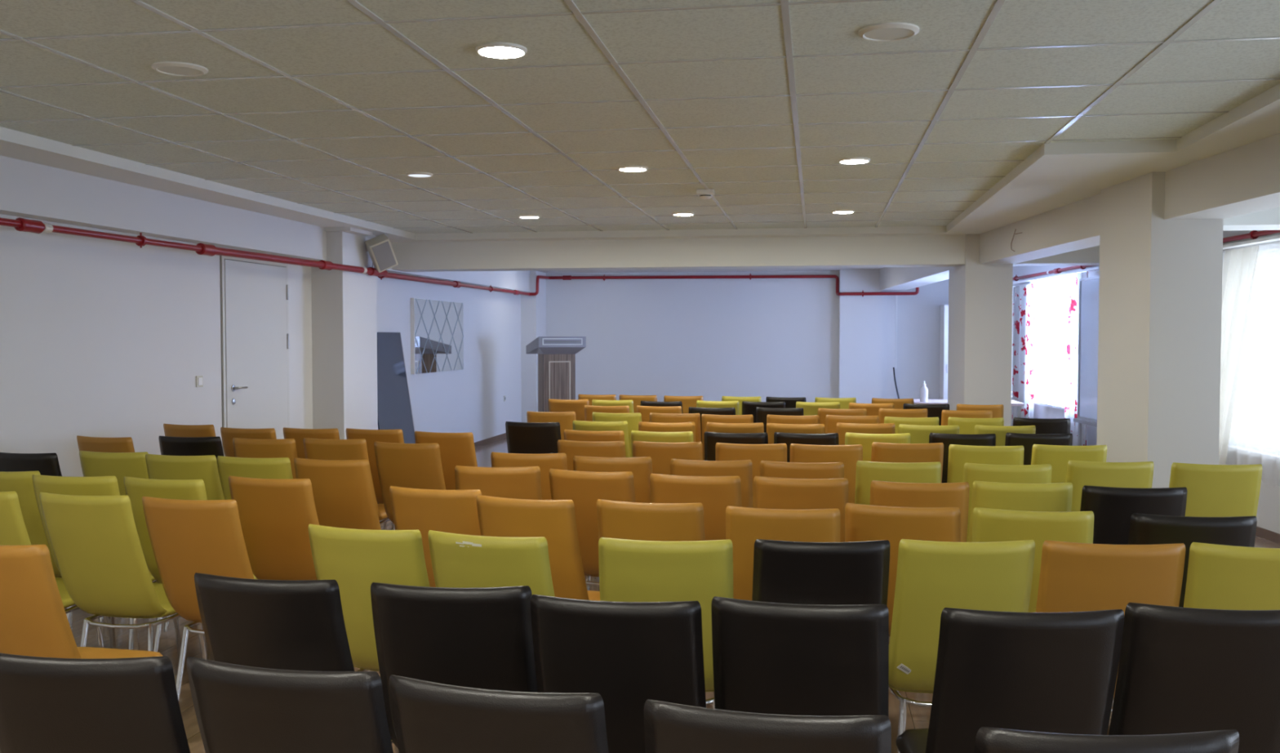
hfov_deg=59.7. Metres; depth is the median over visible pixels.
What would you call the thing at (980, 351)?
column
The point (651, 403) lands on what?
dining chair
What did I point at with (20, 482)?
dining chair
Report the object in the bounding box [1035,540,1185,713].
dining chair
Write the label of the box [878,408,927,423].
dining chair
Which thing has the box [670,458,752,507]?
dining chair
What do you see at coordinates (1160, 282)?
column
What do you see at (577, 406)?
dining chair
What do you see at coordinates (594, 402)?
dining chair
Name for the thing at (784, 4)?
grid
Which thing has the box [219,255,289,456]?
door
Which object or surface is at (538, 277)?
pipe
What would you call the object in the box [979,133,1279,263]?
ceiling beam
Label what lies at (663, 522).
dining chair
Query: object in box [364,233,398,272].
wall speaker
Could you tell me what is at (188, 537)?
dining chair
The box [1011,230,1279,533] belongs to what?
wall
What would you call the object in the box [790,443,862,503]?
dining chair
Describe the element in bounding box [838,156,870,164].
recessed light
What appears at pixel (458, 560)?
dining chair
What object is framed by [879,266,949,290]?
ceiling beam
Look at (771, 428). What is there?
dining chair
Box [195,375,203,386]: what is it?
light switch
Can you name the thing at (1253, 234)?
pipe
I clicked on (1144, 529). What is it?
dining chair
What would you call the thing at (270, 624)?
dining chair
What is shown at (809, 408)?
dining chair
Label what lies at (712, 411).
dining chair
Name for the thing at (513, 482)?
dining chair
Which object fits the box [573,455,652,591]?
dining chair
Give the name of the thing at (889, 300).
column
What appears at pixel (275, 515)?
dining chair
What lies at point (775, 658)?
dining chair
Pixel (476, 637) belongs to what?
dining chair
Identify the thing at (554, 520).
dining chair
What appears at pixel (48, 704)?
dining chair
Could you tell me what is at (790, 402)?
dining chair
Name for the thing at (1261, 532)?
baseboard
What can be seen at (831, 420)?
dining chair
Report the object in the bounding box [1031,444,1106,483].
dining chair
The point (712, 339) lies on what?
wall
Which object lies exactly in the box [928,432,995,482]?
dining chair
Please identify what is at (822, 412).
dining chair
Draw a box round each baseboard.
[474,432,506,447]
[1255,525,1279,543]
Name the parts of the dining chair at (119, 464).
backrest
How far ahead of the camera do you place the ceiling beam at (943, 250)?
11.08 m
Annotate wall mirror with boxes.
[410,297,463,373]
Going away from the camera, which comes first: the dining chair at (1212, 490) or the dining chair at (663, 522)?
the dining chair at (663, 522)
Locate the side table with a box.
[913,399,1024,426]
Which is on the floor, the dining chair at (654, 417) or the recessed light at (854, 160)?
the dining chair at (654, 417)
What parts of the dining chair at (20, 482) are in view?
backrest, leg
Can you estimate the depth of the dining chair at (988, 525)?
3.71 m
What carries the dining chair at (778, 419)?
on the floor
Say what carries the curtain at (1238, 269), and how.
hanging from the rail
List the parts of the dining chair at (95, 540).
leg, backrest, seat, seat frame, leg, leg, leg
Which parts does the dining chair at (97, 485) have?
leg, backrest, leg, leg, seat, leg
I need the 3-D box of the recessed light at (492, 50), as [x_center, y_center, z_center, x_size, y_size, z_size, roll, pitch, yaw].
[-0.502,-1.179,4.038,0.186,0.014,0.186,0,2,9]
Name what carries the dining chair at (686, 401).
on the floor
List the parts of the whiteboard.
stand leg, board panel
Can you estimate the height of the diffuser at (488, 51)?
0.009 m
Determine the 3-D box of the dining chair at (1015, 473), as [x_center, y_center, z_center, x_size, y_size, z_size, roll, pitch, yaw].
[1.711,0.841,5.332,0.394,0.911,0.589,0,2,9]
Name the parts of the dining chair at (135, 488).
leg, backrest, leg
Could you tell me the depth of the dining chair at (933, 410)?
9.55 m
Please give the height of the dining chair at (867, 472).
0.911 m
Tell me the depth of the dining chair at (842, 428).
7.43 m
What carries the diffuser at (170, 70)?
attached to the ceiling speaker at (170, 68)
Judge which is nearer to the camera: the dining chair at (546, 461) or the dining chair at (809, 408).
the dining chair at (546, 461)
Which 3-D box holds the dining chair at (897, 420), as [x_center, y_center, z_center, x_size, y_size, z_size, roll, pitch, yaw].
[1.996,0.736,8.282,0.394,0.911,0.589,0,2,10]
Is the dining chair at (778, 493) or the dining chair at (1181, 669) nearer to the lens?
the dining chair at (1181, 669)
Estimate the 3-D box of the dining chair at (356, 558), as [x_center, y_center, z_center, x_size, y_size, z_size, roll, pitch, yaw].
[-0.768,0.902,3.642,0.394,0.911,0.589,1,2,16]
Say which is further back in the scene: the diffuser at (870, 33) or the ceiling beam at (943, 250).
the ceiling beam at (943, 250)
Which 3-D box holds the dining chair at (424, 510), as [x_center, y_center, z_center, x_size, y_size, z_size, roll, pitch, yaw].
[-0.715,0.870,4.515,0.394,0.911,0.589,1,2,16]
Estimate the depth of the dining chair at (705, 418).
8.25 m
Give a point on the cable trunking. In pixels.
(896, 295)
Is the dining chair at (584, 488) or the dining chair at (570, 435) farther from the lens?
the dining chair at (570, 435)
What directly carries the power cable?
on the floor
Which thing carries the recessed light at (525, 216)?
in the ceiling at (817, 28)
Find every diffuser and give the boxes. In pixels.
[157,66,202,75]
[408,173,431,177]
[479,46,523,57]
[522,216,537,217]
[619,168,645,171]
[675,213,691,215]
[834,211,852,213]
[840,160,867,163]
[864,27,913,39]
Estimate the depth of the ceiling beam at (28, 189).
7.47 m
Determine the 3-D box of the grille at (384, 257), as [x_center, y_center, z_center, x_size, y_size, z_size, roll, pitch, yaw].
[-2.395,-1.128,10.438,0.118,0.274,0.247,1,2,17]
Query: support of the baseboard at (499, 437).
attached to the wall at (100, 337)
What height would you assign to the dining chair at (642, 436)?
0.911 m
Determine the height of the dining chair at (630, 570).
0.911 m
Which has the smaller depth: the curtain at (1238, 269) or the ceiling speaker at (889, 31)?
the ceiling speaker at (889, 31)
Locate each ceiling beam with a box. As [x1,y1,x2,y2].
[0,155,530,292]
[391,234,1099,271]
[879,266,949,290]
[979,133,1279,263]
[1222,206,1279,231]
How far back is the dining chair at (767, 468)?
5.12 m
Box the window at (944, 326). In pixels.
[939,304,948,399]
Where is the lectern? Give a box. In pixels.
[525,336,586,412]
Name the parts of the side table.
leg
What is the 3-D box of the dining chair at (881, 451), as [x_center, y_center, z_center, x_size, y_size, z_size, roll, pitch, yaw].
[1.482,0.805,6.345,0.394,0.911,0.589,0,2,5]
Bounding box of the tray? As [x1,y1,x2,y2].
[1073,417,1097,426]
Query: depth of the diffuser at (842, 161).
6.57 m
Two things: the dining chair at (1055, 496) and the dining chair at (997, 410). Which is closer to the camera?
the dining chair at (1055, 496)
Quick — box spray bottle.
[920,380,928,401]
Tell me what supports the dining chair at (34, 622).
on the floor
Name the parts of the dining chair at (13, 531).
backrest, seat, seat frame, leg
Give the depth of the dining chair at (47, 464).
5.54 m
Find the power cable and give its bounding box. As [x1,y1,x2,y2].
[893,367,899,398]
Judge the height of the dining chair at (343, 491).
0.911 m
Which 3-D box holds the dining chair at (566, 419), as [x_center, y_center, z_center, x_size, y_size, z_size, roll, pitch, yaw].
[-0.648,0.715,8.854,0.394,0.911,0.589,0,2,8]
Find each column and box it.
[311,231,377,439]
[520,270,546,422]
[839,269,883,403]
[882,294,896,398]
[947,234,1013,426]
[1097,171,1223,488]
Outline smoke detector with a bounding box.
[696,188,715,199]
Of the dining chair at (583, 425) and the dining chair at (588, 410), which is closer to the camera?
the dining chair at (583, 425)
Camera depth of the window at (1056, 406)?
12.96 m
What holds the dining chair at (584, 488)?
on the floor
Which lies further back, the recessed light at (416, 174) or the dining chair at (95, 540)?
the recessed light at (416, 174)
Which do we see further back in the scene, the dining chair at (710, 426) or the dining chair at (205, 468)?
the dining chair at (710, 426)
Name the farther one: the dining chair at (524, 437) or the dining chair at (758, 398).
the dining chair at (758, 398)
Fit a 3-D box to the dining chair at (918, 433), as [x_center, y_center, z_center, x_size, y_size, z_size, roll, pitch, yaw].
[1.956,0.761,7.569,0.394,0.911,0.589,1,2,14]
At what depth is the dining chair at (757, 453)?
6.02 m
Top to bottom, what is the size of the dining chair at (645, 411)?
0.911 m
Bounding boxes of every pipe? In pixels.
[0,217,529,295]
[528,272,919,296]
[1013,230,1279,280]
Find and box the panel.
[377,332,415,443]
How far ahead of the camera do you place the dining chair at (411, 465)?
6.09 m
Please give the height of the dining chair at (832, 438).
0.911 m
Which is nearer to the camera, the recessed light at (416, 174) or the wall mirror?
the recessed light at (416, 174)
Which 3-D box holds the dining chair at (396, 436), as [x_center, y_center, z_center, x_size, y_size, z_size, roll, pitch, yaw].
[-1.611,0.773,7.245,0.394,0.911,0.589,0,2,12]
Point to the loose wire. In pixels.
(1015, 228)
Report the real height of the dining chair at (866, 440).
0.911 m
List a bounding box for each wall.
[0,213,521,476]
[546,270,948,402]
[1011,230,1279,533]
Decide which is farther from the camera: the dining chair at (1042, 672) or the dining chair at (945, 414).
the dining chair at (945, 414)
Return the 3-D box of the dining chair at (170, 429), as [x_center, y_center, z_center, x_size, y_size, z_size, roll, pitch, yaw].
[-2.914,0.760,7.610,0.394,0.911,0.589,1,2,14]
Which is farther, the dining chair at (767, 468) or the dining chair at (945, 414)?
the dining chair at (945, 414)
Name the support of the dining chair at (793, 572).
on the floor
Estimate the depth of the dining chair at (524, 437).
7.55 m
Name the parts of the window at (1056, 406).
curtain rail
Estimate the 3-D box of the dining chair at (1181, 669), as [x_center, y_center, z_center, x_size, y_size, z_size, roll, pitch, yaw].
[1.285,0.937,2.660,0.394,0.911,0.589,0,2,9]
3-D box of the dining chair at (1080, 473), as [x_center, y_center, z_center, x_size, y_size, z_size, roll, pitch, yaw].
[2.216,0.837,5.443,0.394,0.911,0.589,0,2,7]
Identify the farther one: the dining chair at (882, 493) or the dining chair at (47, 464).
the dining chair at (47, 464)
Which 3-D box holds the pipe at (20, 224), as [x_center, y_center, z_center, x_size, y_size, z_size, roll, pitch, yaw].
[-3.256,-0.856,6.611,0.269,0.151,21.100,0,2,9]
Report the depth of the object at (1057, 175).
7.11 m
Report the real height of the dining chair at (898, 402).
0.911 m
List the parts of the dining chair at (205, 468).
leg, backrest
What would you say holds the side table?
on the floor
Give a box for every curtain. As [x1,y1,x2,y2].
[1012,283,1035,426]
[1064,271,1088,445]
[1218,244,1259,464]
[1222,242,1279,485]
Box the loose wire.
[1010,228,1022,251]
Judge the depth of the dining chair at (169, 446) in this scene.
6.44 m
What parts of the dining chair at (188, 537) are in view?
leg, seat frame, backrest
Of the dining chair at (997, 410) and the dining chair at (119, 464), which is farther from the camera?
the dining chair at (997, 410)
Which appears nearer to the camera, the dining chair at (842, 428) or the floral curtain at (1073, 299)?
the dining chair at (842, 428)
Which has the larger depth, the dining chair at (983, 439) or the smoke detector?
the smoke detector
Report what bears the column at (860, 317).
on the floor
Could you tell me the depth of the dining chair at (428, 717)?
1.83 m
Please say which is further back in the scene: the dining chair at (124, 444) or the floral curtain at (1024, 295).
the floral curtain at (1024, 295)
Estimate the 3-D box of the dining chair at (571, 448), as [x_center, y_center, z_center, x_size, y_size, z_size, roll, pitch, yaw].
[-0.226,0.801,6.457,0.394,0.911,0.589,0,2,11]
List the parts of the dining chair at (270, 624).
backrest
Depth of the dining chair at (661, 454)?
6.11 m
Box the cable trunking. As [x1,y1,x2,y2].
[895,294,897,368]
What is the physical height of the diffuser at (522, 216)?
0.009 m
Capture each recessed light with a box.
[406,171,432,177]
[475,42,527,58]
[518,214,540,218]
[617,165,648,172]
[672,212,694,216]
[831,209,854,213]
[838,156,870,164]
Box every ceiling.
[0,0,1279,233]
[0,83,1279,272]
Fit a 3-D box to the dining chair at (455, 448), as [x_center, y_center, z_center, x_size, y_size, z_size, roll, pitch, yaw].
[-1.127,0.781,7.022,0.394,0.911,0.589,1,2,15]
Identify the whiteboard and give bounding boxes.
[1073,275,1099,445]
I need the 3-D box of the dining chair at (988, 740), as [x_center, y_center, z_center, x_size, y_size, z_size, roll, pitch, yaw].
[0.697,0.964,1.915,0.394,0.911,0.589,0,2,2]
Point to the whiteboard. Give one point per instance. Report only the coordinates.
(1088, 313)
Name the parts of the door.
handle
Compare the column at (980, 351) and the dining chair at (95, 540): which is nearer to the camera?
the dining chair at (95, 540)
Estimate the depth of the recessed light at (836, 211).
9.22 m
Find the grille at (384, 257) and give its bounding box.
[372,240,395,271]
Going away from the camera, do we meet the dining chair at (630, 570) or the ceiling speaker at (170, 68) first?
the dining chair at (630, 570)
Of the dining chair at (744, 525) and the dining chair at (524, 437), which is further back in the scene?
the dining chair at (524, 437)
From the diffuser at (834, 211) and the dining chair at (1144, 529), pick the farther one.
the diffuser at (834, 211)
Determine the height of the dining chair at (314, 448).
0.911 m
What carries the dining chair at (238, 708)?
on the floor
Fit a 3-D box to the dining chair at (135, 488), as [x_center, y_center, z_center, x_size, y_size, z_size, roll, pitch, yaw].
[-1.882,0.860,4.814,0.394,0.911,0.589,1,2,15]
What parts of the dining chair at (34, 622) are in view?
backrest, seat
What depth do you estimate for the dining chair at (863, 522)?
3.80 m
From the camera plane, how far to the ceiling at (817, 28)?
4.88 m
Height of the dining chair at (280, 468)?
0.911 m
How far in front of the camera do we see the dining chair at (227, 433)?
7.04 m
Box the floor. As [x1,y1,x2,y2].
[64,437,1279,752]
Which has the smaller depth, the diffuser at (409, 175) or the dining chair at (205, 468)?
the dining chair at (205, 468)
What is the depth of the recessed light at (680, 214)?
9.41 m
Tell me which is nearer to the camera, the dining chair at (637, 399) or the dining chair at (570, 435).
the dining chair at (570, 435)
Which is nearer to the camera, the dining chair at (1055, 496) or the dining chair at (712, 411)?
the dining chair at (1055, 496)
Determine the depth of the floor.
5.34 m
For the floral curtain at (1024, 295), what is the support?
hanging from the window at (1056, 406)
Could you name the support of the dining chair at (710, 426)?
on the floor
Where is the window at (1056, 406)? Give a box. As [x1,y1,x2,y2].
[1013,266,1099,409]
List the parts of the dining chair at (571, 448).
backrest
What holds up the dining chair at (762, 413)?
on the floor
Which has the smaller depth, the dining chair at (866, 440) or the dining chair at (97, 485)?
the dining chair at (97, 485)
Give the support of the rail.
attached to the wall at (1268, 515)
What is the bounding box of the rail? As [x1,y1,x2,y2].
[1222,234,1279,249]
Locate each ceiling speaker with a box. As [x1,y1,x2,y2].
[151,61,208,76]
[857,22,919,41]
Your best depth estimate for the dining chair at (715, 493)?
4.64 m
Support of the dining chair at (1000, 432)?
on the floor
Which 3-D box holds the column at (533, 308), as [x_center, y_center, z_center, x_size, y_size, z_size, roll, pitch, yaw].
[-1.671,-0.392,17.546,0.240,2.500,0.650,0,2,9]
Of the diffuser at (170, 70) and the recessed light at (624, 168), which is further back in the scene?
the recessed light at (624, 168)
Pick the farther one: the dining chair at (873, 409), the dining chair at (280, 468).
the dining chair at (873, 409)
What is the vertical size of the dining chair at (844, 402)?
0.911 m
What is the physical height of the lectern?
1.487 m
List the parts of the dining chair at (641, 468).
leg, leg, backrest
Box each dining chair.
[0,452,74,628]
[0,471,111,644]
[0,491,104,648]
[0,544,163,658]
[0,653,190,752]
[31,474,181,658]
[39,492,207,659]
[76,435,134,452]
[79,450,158,626]
[123,475,257,660]
[142,496,253,700]
[145,453,224,631]
[158,435,223,489]
[163,423,216,436]
[186,656,393,752]
[194,572,392,743]
[217,455,293,499]
[220,426,276,457]
[228,475,319,580]
[232,437,297,479]
[283,426,339,458]
[293,457,381,529]
[302,437,395,529]
[308,524,430,752]
[346,427,404,529]
[370,582,537,748]
[373,441,445,524]
[388,674,608,752]
[389,485,481,586]
[414,431,477,489]
[427,529,555,596]
[454,465,542,499]
[476,494,599,600]
[490,451,567,499]
[505,421,561,453]
[526,411,576,439]
[530,594,706,752]
[548,399,589,421]
[549,468,635,591]
[557,440,626,577]
[564,429,626,454]
[572,420,630,457]
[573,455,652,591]
[577,394,616,405]
[584,404,629,421]
[591,399,634,413]
[591,412,641,457]
[596,498,705,541]
[598,537,733,708]
[619,394,657,413]
[631,430,693,457]
[632,440,702,475]
[636,405,681,422]
[638,421,695,441]
[640,400,682,413]
[643,698,891,752]
[649,412,701,441]
[649,473,742,540]
[663,395,703,413]
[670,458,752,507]
[688,406,735,442]
[696,400,739,414]
[701,413,753,460]
[704,431,768,460]
[706,422,764,432]
[711,595,888,716]
[715,442,786,507]
[721,395,761,414]
[725,506,839,600]
[742,400,785,422]
[751,538,890,605]
[753,475,848,542]
[755,407,804,432]
[760,460,844,479]
[765,396,806,408]
[766,414,819,424]
[766,422,824,444]
[773,431,838,462]
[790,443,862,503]
[795,401,839,415]
[814,396,856,408]
[817,408,866,433]
[825,414,879,433]
[835,422,894,444]
[844,432,911,461]
[844,502,960,643]
[848,402,893,415]
[854,460,941,504]
[869,480,969,542]
[871,397,913,408]
[871,441,943,482]
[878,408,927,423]
[884,416,938,433]
[888,538,1035,752]
[896,607,1124,752]
[898,423,959,443]
[903,403,949,425]
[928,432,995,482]
[941,409,992,425]
[946,444,1024,482]
[947,417,1004,434]
[956,404,1003,417]
[962,462,1051,542]
[968,480,1072,542]
[971,506,1093,612]
[973,424,1035,445]
[973,726,1239,752]
[1004,432,1072,464]
[1013,417,1070,433]
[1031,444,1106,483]
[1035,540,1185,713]
[1065,460,1154,511]
[1080,484,1186,544]
[1106,602,1279,752]
[1128,512,1257,607]
[1168,462,1262,516]
[1183,542,1279,609]
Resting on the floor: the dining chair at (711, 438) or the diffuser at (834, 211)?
the dining chair at (711, 438)
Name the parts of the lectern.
inlay frame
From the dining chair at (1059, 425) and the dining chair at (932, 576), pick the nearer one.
the dining chair at (932, 576)
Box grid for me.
[0,0,1279,232]
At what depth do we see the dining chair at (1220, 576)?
3.10 m
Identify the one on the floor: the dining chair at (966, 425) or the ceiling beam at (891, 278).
the dining chair at (966, 425)
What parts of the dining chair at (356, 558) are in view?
seat frame, backrest, leg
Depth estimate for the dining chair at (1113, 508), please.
4.29 m
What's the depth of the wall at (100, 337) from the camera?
7.56 m
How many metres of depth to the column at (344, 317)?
10.09 m
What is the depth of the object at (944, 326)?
16.38 m
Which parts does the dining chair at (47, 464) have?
backrest, leg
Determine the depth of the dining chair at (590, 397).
11.11 m
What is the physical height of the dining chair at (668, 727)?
0.911 m
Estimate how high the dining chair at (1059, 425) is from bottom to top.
0.911 m
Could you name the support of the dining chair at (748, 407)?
on the floor
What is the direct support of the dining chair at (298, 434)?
on the floor
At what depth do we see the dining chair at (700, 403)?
10.01 m
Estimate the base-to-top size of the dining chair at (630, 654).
0.911 m
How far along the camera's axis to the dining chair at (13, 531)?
4.19 m
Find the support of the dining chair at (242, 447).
on the floor
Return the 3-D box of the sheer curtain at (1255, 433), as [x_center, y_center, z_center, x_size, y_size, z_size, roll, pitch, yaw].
[4.492,-0.056,7.336,0.052,1.742,3.518,0,2,3]
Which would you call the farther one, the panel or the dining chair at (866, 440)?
the panel
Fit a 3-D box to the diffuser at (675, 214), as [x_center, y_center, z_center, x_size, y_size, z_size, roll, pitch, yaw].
[0.367,-1.373,9.425,0.161,0.009,0.161,0,2,9]
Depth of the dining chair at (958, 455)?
5.92 m
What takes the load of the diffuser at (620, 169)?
attached to the recessed light at (624, 168)
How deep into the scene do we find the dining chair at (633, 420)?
8.44 m
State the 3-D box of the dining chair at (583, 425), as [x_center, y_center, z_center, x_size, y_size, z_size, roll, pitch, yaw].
[-0.236,0.749,7.912,0.394,0.911,0.589,0,2,9]

